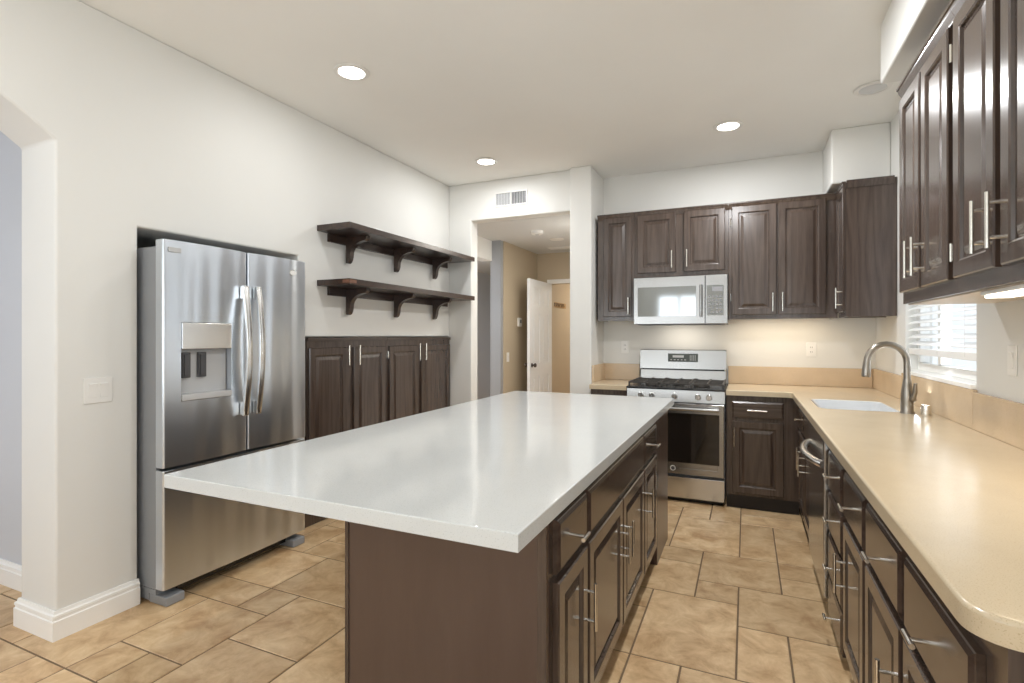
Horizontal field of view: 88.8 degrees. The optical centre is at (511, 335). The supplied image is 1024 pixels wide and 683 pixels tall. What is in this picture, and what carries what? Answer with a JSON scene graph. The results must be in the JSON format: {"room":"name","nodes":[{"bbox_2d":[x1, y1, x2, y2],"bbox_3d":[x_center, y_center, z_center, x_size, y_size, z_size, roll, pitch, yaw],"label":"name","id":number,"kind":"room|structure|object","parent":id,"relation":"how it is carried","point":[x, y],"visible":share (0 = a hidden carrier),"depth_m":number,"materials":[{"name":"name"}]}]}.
{"room":"kitchen","nodes":[
{"label":"kitchen","id":0,"kind":"room"},
{"bbox_2d":[0,131,21,564],"bbox_3d":[-4.555,-0.097,1.144,3.150,2.856,4.865,0,0,24],"label":"wall","id":1,"kind":"structure","parent":0,"point":[10,153],"depth_m":2.79,"materials":[{"name":"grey paint"}]},
{"bbox_2d":[0,558,21,591],"bbox_3d":[-3.553,1.268,3.175,2.920,0.125,0.018,0,0,24],"label":"baseboard","id":2,"kind":"structure","parent":1,"relation":"attached to","point":[10,572],"depth_m":2.76,"materials":[{"name":"white paint"}]},
{"bbox_2d":[13,578,139,642],"bbox_3d":[-2.066,1.268,2.497,0.325,0.125,0.360,0,0,24],"label":"baseboard","id":3,"kind":"structure","parent":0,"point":[50,625],"depth_m":2.37,"materials":[{"name":"white paint"}]},
{"bbox_2d":[0,0,448,610],"bbox_3d":[-2.375,-0.097,1.806,0.288,2.856,7.856,0,0,24],"label":"wall","id":4,"kind":"structure","parent":0,"point":[123,135],"depth_m":2.53,"materials":[{"name":"white paint"}]},
{"bbox_2d":[83,377,111,403],"bbox_3d":[-1.928,0.254,2.438,0.010,0.118,0.118,0,0,24],"label":"light switch","id":5,"kind":"object","parent":4,"relation":"attached to","point":[95,390],"visible":1,"depth_m":2.43,"materials":[{"name":"white plastic"}]},
{"bbox_2d":[317,221,474,278],"bbox_3d":[-0.873,-0.661,4.446,0.295,0.238,1.802,0,0,24],"label":"wall shelf","id":6,"kind":"object","parent":4,"relation":"attached to","point":[351,235],"visible":1,"depth_m":4.20,"materials":[{"name":"brown wood"}]},
{"bbox_2d":[317,278,474,319],"bbox_3d":[-0.873,-0.274,4.445,0.296,0.238,1.803,0,0,24],"label":"wall shelf","id":7,"kind":"object","parent":4,"relation":"attached to","point":[352,289],"visible":1,"depth_m":4.20,"materials":[{"name":"brown wood"}]},
{"bbox_2d":[137,237,358,337],"bbox_3d":[-1.786,-0.097,4.208,0.600,2.856,2.991,0,0,24],"label":"wall","id":8,"kind":"structure","parent":0,"point":[141,242],"depth_m":3.26,"materials":[{"name":"white paint"}]},
{"bbox_2d":[0,494,853,682],"bbox_3d":[-0.986,1.333,3.640,7.158,0.004,12.474,0,0,24],"label":"floor","id":9,"kind":"structure","parent":0,"point":[732,594],"depth_m":2.41,"materials":[{"name":"beige tile"}]},
{"bbox_2d":[137,239,304,606],"bbox_3d":[-1.831,0.427,3.102,0.847,1.803,0.906,0,0,24],"label":"refrigerator","id":10,"kind":"object","parent":9,"relation":"on","point":[221,331],"visible":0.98,"depth_m":2.76,"materials":[{"name":"grey metal"}]},
{"bbox_2d":[305,337,386,527],"bbox_3d":[-1.320,0.672,4.027,0.311,1.317,0.868,0,0,24],"label":"pantry cabinet","id":11,"kind":"object","parent":9,"relation":"on","point":[345,378],"visible":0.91,"depth_m":3.89,"materials":[{"name":"brown wood"}]},
{"bbox_2d":[386,337,450,420],"bbox_3d":[-0.932,0.672,4.894,0.311,1.317,1.027,0,0,24],"label":"pantry cabinet","id":12,"kind":"object","parent":9,"relation":"on","point":[417,368],"visible":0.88,"depth_m":4.75,"materials":[{"name":"brown wood"}]},
{"bbox_2d":[345,411,667,682],"bbox_3d":[0.263,0.895,2.550,0.751,0.872,2.240,0,0,24],"label":"base cabinet","id":13,"kind":"object","parent":9,"relation":"on","point":[419,608],"visible":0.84,"depth_m":1.59,"materials":[{"name":"brown wood"}]},
{"bbox_2d":[164,391,673,552],"bbox_3d":[0.018,0.437,2.534,1.163,0.040,2.620,0,0,24],"label":"countertop","id":14,"kind":"structure","parent":13,"relation":"on","point":[495,471],"depth_m":1.65,"materials":[{"name":"white stone"}]},
{"bbox_2d":[591,389,626,395],"bbox_3d":[0.924,0.894,4.692,0.312,0.870,0.601,0,0,24],"label":"base cabinet","id":15,"kind":"object","parent":9,"relation":"on","point":[593,391],"visible":0.02,"depth_m":4.47,"materials":[{"name":"brown wood"}]},
{"bbox_2d":[589,363,639,389],"bbox_3d":[0.922,0.361,4.718,0.348,0.192,0.606,0,0,24],"label":"countertop","id":16,"kind":"structure","parent":15,"relation":"on","point":[607,376],"depth_m":4.92,"materials":[{"name":"beige stone"}]},
{"bbox_2d":[626,349,727,504],"bbox_3d":[1.410,0.726,4.442,0.766,1.204,0.660,0,0,24],"label":"gas range","id":17,"kind":"object","parent":9,"relation":"on","point":[695,379],"visible":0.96,"depth_m":4.17,"materials":[{"name":"grey metal"}]},
{"bbox_2d":[626,383,727,391],"bbox_3d":[1.423,0.426,4.469,0.766,0.018,0.600,0,0,24],"label":"cooktop","id":18,"kind":"object","parent":17,"relation":"in","point":[637,387],"depth_m":4.26,"materials":[{"name":"black metal"}]},
{"bbox_2d":[726,395,798,514],"bbox_3d":[2.003,0.894,4.203,0.500,0.870,0.631,0,0,24],"label":"base cabinet","id":19,"kind":"object","parent":9,"relation":"on","point":[762,432],"visible":0.98,"depth_m":3.96,"materials":[{"name":"brown wood"}]},
{"bbox_2d":[794,408,808,535],"bbox_3d":[2.158,0.894,3.324,0.616,0.870,0.926,0,0,24],"label":"base cabinet","id":20,"kind":"object","parent":9,"relation":"on","point":[802,464],"visible":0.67,"depth_m":3.45,"materials":[{"name":"brown wood"}]},
{"bbox_2d":[726,366,1023,652],"bbox_3d":[1.583,0.349,2.562,1.082,0.216,4.001,0,0,24],"label":"countertop","id":21,"kind":"structure","parent":20,"relation":"on","point":[948,484],"depth_m":1.62,"materials":[{"name":"beige stone"}]},
{"bbox_2d":[811,399,898,411],"bbox_3d":[2.052,0.528,3.159,0.383,0.219,0.503,0,0,24],"label":"sink","id":22,"kind":"object","parent":21,"relation":"in","point":[821,403],"visible":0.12,"depth_m":3.36,"materials":[{"name":"white ceramic"}]},
{"bbox_2d":[861,341,917,413],"bbox_3d":[2.038,0.223,2.831,0.243,0.386,0.093,0,0,21],"label":"kitchen faucet","id":23,"kind":"object","parent":21,"relation":"on","point":[908,396],"visible":1,"depth_m":2.81,"materials":[{"name":"silver metal"}]},
{"bbox_2d":[921,405,931,415],"bbox_3d":[2.155,0.389,2.722,0.045,0.056,0.045,0,0,24],"label":"air gap","id":24,"kind":"object","parent":21,"relation":"on","point":[926,410],"visible":1,"depth_m":2.71,"materials":[{"name":"silver metal"}]},
{"bbox_2d":[800,421,830,597],"bbox_3d":[1.812,0.896,2.622,0.644,0.866,0.622,0,0,24],"label":"dishwasher","id":25,"kind":"object","parent":9,"relation":"on","point":[817,455],"visible":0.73,"depth_m":2.59,"materials":[{"name":"grey metal"}]},
{"bbox_2d":[822,451,847,657],"bbox_3d":[1.625,0.894,2.133,0.616,0.870,0.415,0,0,24],"label":"base cabinet","id":26,"kind":"object","parent":9,"relation":"on","point":[836,471],"visible":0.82,"depth_m":2.21,"materials":[{"name":"brown wood"}]},
{"bbox_2d":[833,472,870,682],"bbox_3d":[1.456,0.894,1.756,0.616,0.870,0.408,0,0,24],"label":"base cabinet","id":27,"kind":"object","parent":9,"relation":"on","point":[855,502],"visible":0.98,"depth_m":1.85,"materials":[{"name":"brown wood"}]},
{"bbox_2d":[860,503,909,682],"bbox_3d":[1.282,0.894,1.368,0.616,0.870,0.438,0,0,24],"label":"base cabinet","id":28,"kind":"object","parent":9,"relation":"on","point":[884,578],"visible":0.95,"depth_m":1.44,"materials":[{"name":"brown wood"}]},
{"bbox_2d":[900,557,1023,682],"bbox_3d":[1.086,0.895,0.925,0.621,0.872,0.526,0,0,24],"label":"base cabinet","id":29,"kind":"object","parent":9,"relation":"on","point":[937,649],"visible":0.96,"depth_m":1.01,"materials":[{"name":"brown wood"}]},
{"bbox_2d":[477,272,489,399],"bbox_3d":[-0.591,0.092,7.795,1.550,2.478,4.254,0,0,24],"label":"wall","id":30,"kind":"structure","parent":0,"point":[483,280],"depth_m":9.60,"materials":[{"name":"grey paint"}]},
{"bbox_2d":[477,236,491,261],"bbox_3d":[-0.498,-1.026,5.935,0.140,0.241,0.934,0,0,24],"label":"wall","id":31,"kind":"structure","parent":0,"point":[484,246],"depth_m":6.15,"materials":[{"name":"white paint"}]},
{"bbox_2d":[79,0,900,185],"bbox_3d":[-1.943,-1.585,1.840,7.350,0.120,8.470,0,0,24],"label":"ceiling","id":32,"kind":"structure","parent":0,"point":[616,88],"depth_m":3.03,"materials":[{"name":"white paint"}]},
{"bbox_2d":[333,63,369,80],"bbox_3d":[-0.925,-1.516,3.016,0.202,0.011,0.202,0,0,24],"label":"recessed light","id":33,"kind":"object","parent":32,"relation":"in","point":[347,71],"visible":1,"depth_m":3.00,"materials":[{"name":"white plastic"}]},
{"bbox_2d":[475,157,497,165],"bbox_3d":[-0.225,-1.516,4.563,0.202,0.011,0.202,0,0,24],"label":"recessed light","id":34,"kind":"object","parent":32,"relation":"in","point":[485,161],"visible":1,"depth_m":4.54,"materials":[{"name":"white plastic"}]},
{"bbox_2d":[713,120,742,131],"bbox_3d":[1.568,-1.516,3.792,0.202,0.011,0.202,0,0,24],"label":"recessed light","id":35,"kind":"object","parent":32,"relation":"in","point":[726,126],"visible":1,"depth_m":3.78,"materials":[{"name":"white plastic"}]},
{"bbox_2d":[853,81,892,96],"bbox_3d":[2.217,-1.516,3.215,0.202,0.011,0.202,0,0,24],"label":"ceiling speaker","id":36,"kind":"object","parent":32,"relation":"in","point":[876,87],"visible":0.88,"depth_m":3.20,"materials":[{"name":"white plastic"}]},
{"bbox_2d":[490,240,502,396],"bbox_3d":[-0.185,0.092,6.346,0.135,2.478,0.072,0,0,24],"label":"wall","id":37,"kind":"structure","parent":0,"point":[496,265],"depth_m":6.31,"materials":[{"name":"grey paint"}]},
{"bbox_2d":[448,170,569,405],"bbox_3d":[-0.423,-0.097,5.313,2.185,2.856,0.140,0,0,24],"label":"wall","id":38,"kind":"structure","parent":0,"point":[548,194],"depth_m":5.25,"materials":[{"name":"white paint"}]},
{"bbox_2d":[495,189,526,206],"bbox_3d":[-0.011,-1.326,5.047,0.345,0.142,0.008,0,0,24],"label":"air vent","id":39,"kind":"object","parent":38,"relation":"in","point":[516,197],"visible":1,"depth_m":5.04,"materials":[{"name":"white plastic"}]},
{"bbox_2d":[503,241,536,393],"bbox_3d":[0.062,0.092,6.882,0.148,2.478,1.108,0,0,24],"label":"wall","id":40,"kind":"structure","parent":0,"point":[519,264],"depth_m":6.66,"materials":[{"name":"beige paint"}]},
{"bbox_2d":[517,318,521,326],"bbox_3d":[0.099,-0.174,6.749,0.027,0.110,0.104,0,0,24],"label":"thermostat","id":41,"kind":"object","parent":40,"relation":"attached to","point":[519,320],"visible":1,"depth_m":6.71,"materials":[{"name":"white plastic"}]},
{"bbox_2d":[477,214,569,274],"bbox_3d":[0.132,-1.188,7.471,2.935,0.082,4.254,0,0,24],"label":"ceiling","id":42,"kind":"structure","parent":0,"point":[514,232],"depth_m":5.87,"materials":[{"name":"grey paint"}]},
{"bbox_2d":[531,230,542,235],"bbox_3d":[0.275,-1.124,5.728,0.140,0.045,0.140,0,0,24],"label":"smoke detector","id":43,"kind":"object","parent":42,"relation":"attached to","point":[533,232],"visible":1,"depth_m":5.68,"materials":[{"name":"white plastic"}]},
{"bbox_2d":[550,238,563,240],"bbox_3d":[0.532,-1.142,6.204,0.170,0.010,0.170,0,0,24],"label":"ceiling disc","id":44,"kind":"object","parent":42,"relation":"attached to","point":[551,239],"visible":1,"depth_m":6.18,"materials":[{"name":"white plastic"}]},
{"bbox_2d":[548,246,569,249],"bbox_3d":[0.766,-1.143,6.752,0.600,0.008,0.150,0,0,24],"label":"ceiling vent","id":45,"kind":"object","parent":42,"relation":"in","point":[563,247],"visible":0.41,"depth_m":6.81,"materials":[{"name":"white plastic"}]},
{"bbox_2d":[537,252,569,392],"bbox_3d":[0.811,0.092,7.213,1.485,2.478,0.110,0,0,24],"label":"wall","id":46,"kind":"structure","parent":0,"point":[550,266],"depth_m":7.28,"materials":[{"name":"beige paint"}]},
{"bbox_2d":[524,278,551,391],"bbox_3d":[0.368,0.304,6.847,0.156,2.030,0.800,0,0,24],"label":"door","id":47,"kind":"structure","parent":46,"relation":"in","point":[539,293],"depth_m":6.79,"materials":[{"name":"white paint"}]},
{"bbox_2d":[547,279,569,283],"bbox_3d":[0.915,0.276,7.097,0.930,2.110,0.017,0,0,24],"label":"trim","id":48,"kind":"structure","parent":46,"relation":"attached to","point":[554,281],"depth_m":7.21,"materials":[{"name":"white paint"}]},
{"bbox_2d":[554,284,569,392],"bbox_3d":[1.493,0.092,8.081,1.480,2.478,2.030,0,0,24],"label":"wall","id":49,"kind":"structure","parent":0,"point":[561,291],"depth_m":7.92,"materials":[{"name":"beige paint"}]},
{"bbox_2d":[554,302,565,308],"bbox_3d":[0.712,-0.452,7.778,0.020,0.076,0.560,0,0,24],"label":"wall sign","id":50,"kind":"object","parent":49,"relation":"attached to","point":[556,304],"visible":0.98,"depth_m":7.76,"materials":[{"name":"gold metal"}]},
{"bbox_2d":[570,166,602,393],"bbox_3d":[1.087,-0.097,5.764,0.203,2.856,2.310,0,0,24],"label":"wall partition","id":51,"kind":"structure","parent":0,"point":[586,185],"depth_m":4.72,"materials":[{"name":"white paint"}]},
{"bbox_2d":[592,363,639,381],"bbox_3d":[0.959,0.341,4.800,0.348,0.152,0.425,0,0,24],"label":"backsplash","id":52,"kind":"structure","parent":51,"relation":"attached to","point":[602,371],"depth_m":4.96,"materials":[{"name":"beige stone"}]},
{"bbox_2d":[603,151,875,430],"bbox_3d":[1.989,-0.097,4.640,2.362,2.856,0.120,0,0,24],"label":"wall","id":53,"kind":"structure","parent":0,"point":[840,342],"depth_m":4.57,"materials":[{"name":"white paint"}]},
{"bbox_2d":[597,212,634,321],"bbox_3d":[0.987,-0.613,4.817,0.334,0.956,0.370,0,0,24],"label":"upper cabinet","id":54,"kind":"object","parent":53,"relation":"attached to","point":[616,232],"visible":0.91,"depth_m":4.69,"materials":[{"name":"brown wood"}]},
{"bbox_2d":[621,341,628,352],"bbox_3d":[1.076,0.109,4.978,0.072,0.116,0.009,0,0,24],"label":"wall outlet","id":55,"kind":"object","parent":53,"relation":"attached to","point":[624,344],"visible":1,"depth_m":4.98,"materials":[{"name":"white plastic"}]},
{"bbox_2d":[634,203,727,277],"bbox_3d":[1.489,-0.801,4.592,0.764,0.580,0.370,0,0,24],"label":"upper cabinet","id":56,"kind":"object","parent":53,"relation":"attached to","point":[683,241],"visible":0.93,"depth_m":4.47,"materials":[{"name":"brown wood"}]},
{"bbox_2d":[634,274,728,325],"bbox_3d":[1.477,-0.297,4.564,0.758,0.408,0.425,0,0,24],"label":"microwave","id":57,"kind":"object","parent":56,"relation":"attached to","point":[701,299],"visible":1,"depth_m":4.40,"materials":[{"name":"grey plastic"}]},
{"bbox_2d":[728,193,837,319],"bbox_3d":[2.192,-0.613,4.277,0.773,0.956,0.370,0,0,24],"label":"upper cabinet","id":58,"kind":"object","parent":53,"relation":"attached to","point":[782,251],"visible":1,"depth_m":4.14,"materials":[{"name":"brown wood"}]},
{"bbox_2d":[806,343,815,356],"bbox_3d":[2.487,0.116,4.346,0.072,0.116,0.009,0,0,24],"label":"wall outlet","id":59,"kind":"object","parent":53,"relation":"attached to","point":[810,347],"visible":1,"depth_m":4.34,"materials":[{"name":"white plastic"}]},
{"bbox_2d":[876,111,1023,403],"bbox_3d":[1.279,-0.097,0.380,0.140,2.856,8.238,0,0,24],"label":"wall","id":60,"kind":"structure","parent":0,"point":[999,325],"depth_m":2.28,"materials":[{"name":"white paint"}]},
{"bbox_2d":[823,122,890,193],"bbox_3d":[2.631,-1.323,4.020,0.366,0.404,0.488,0,0,24],"label":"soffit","id":61,"kind":"structure","parent":60,"relation":"attached to","point":[859,152],"depth_m":3.81,"materials":[{"name":"white paint"}]},
{"bbox_2d":[835,175,896,317],"bbox_3d":[2.524,-0.613,3.775,0.356,0.956,0.343,0,0,24],"label":"upper cabinet","id":62,"kind":"object","parent":60,"relation":"attached to","point":[866,208],"visible":1,"depth_m":3.63,"materials":[{"name":"brown wood"}]},
{"bbox_2d":[728,366,1023,449],"bbox_3d":[1.584,0.329,2.564,1.082,0.175,3.995,0,0,24],"label":"backsplash","id":63,"kind":"structure","parent":60,"relation":"attached to","point":[1001,419],"depth_m":2.84,"materials":[{"name":"beige stone"}]},
{"bbox_2d":[881,0,949,83],"bbox_3d":[0.669,-1.377,-0.393,0.342,0.296,6.330,0,0,24],"label":"trim","id":64,"kind":"structure","parent":60,"relation":"attached to","point":[906,25],"depth_m":2.24,"materials":[{"name":"white paint"}]},
{"bbox_2d":[902,304,975,388],"bbox_3d":[2.357,-0.314,2.845,0.137,1.109,1.138,0,0,24],"label":"window","id":65,"kind":"structure","parent":60,"relation":"in","point":[942,367],"depth_m":2.96,"materials":[{"name":"white paint"}]},
{"bbox_2d":[908,304,975,360],"bbox_3d":[2.345,-0.374,2.851,0.054,0.982,1.120,0,0,24],"label":"window blind","id":66,"kind":"object","parent":65,"relation":"attached to","point":[962,355],"visible":0.23,"depth_m":2.78,"materials":[{"name":"white plastic"}]},
{"bbox_2d":[896,5,1023,304],"bbox_3d":[1.706,-0.613,1.961,0.367,0.956,0.651,0,0,24],"label":"upper cabinet","id":67,"kind":"object","parent":60,"relation":"attached to","point":[925,91],"visible":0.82,"depth_m":1.96,"materials":[{"name":"brown wood"}]},
{"bbox_2d":[948,0,1023,293],"bbox_3d":[1.429,-0.613,1.343,0.367,0.956,0.698,0,0,24],"label":"upper cabinet","id":68,"kind":"object","parent":60,"relation":"attached to","point":[988,35],"visible":1,"depth_m":1.44,"materials":[{"name":"brown wood"}]},
{"bbox_2d":[980,284,1023,297],"bbox_3d":[1.355,-0.124,1.332,0.075,0.021,0.560,0,0,24],"label":"light","id":69,"kind":"object","parent":68,"relation":"attached to","point":[1017,290],"visible":1,"depth_m":1.48,"materials":[{"name":"white plastic"}]},
{"bbox_2d":[985,289,1023,297],"bbox_3d":[1.355,-0.118,1.332,0.063,0.008,0.540,0,0,24],"label":"diffuser","id":70,"kind":"object","parent":69,"relation":"attached to","point":[995,293],"depth_m":1.48,"materials":[{"name":"beige plastic"}]},
{"bbox_2d":[1007,345,1016,375],"bbox_3d":[1.931,0.096,2.022,0.010,0.118,0.072,0,0,24],"label":"light switch","id":71,"kind":"object","parent":60,"relation":"attached to","point":[1011,349],"visible":1,"depth_m":2.01,"materials":[{"name":"white plastic"}]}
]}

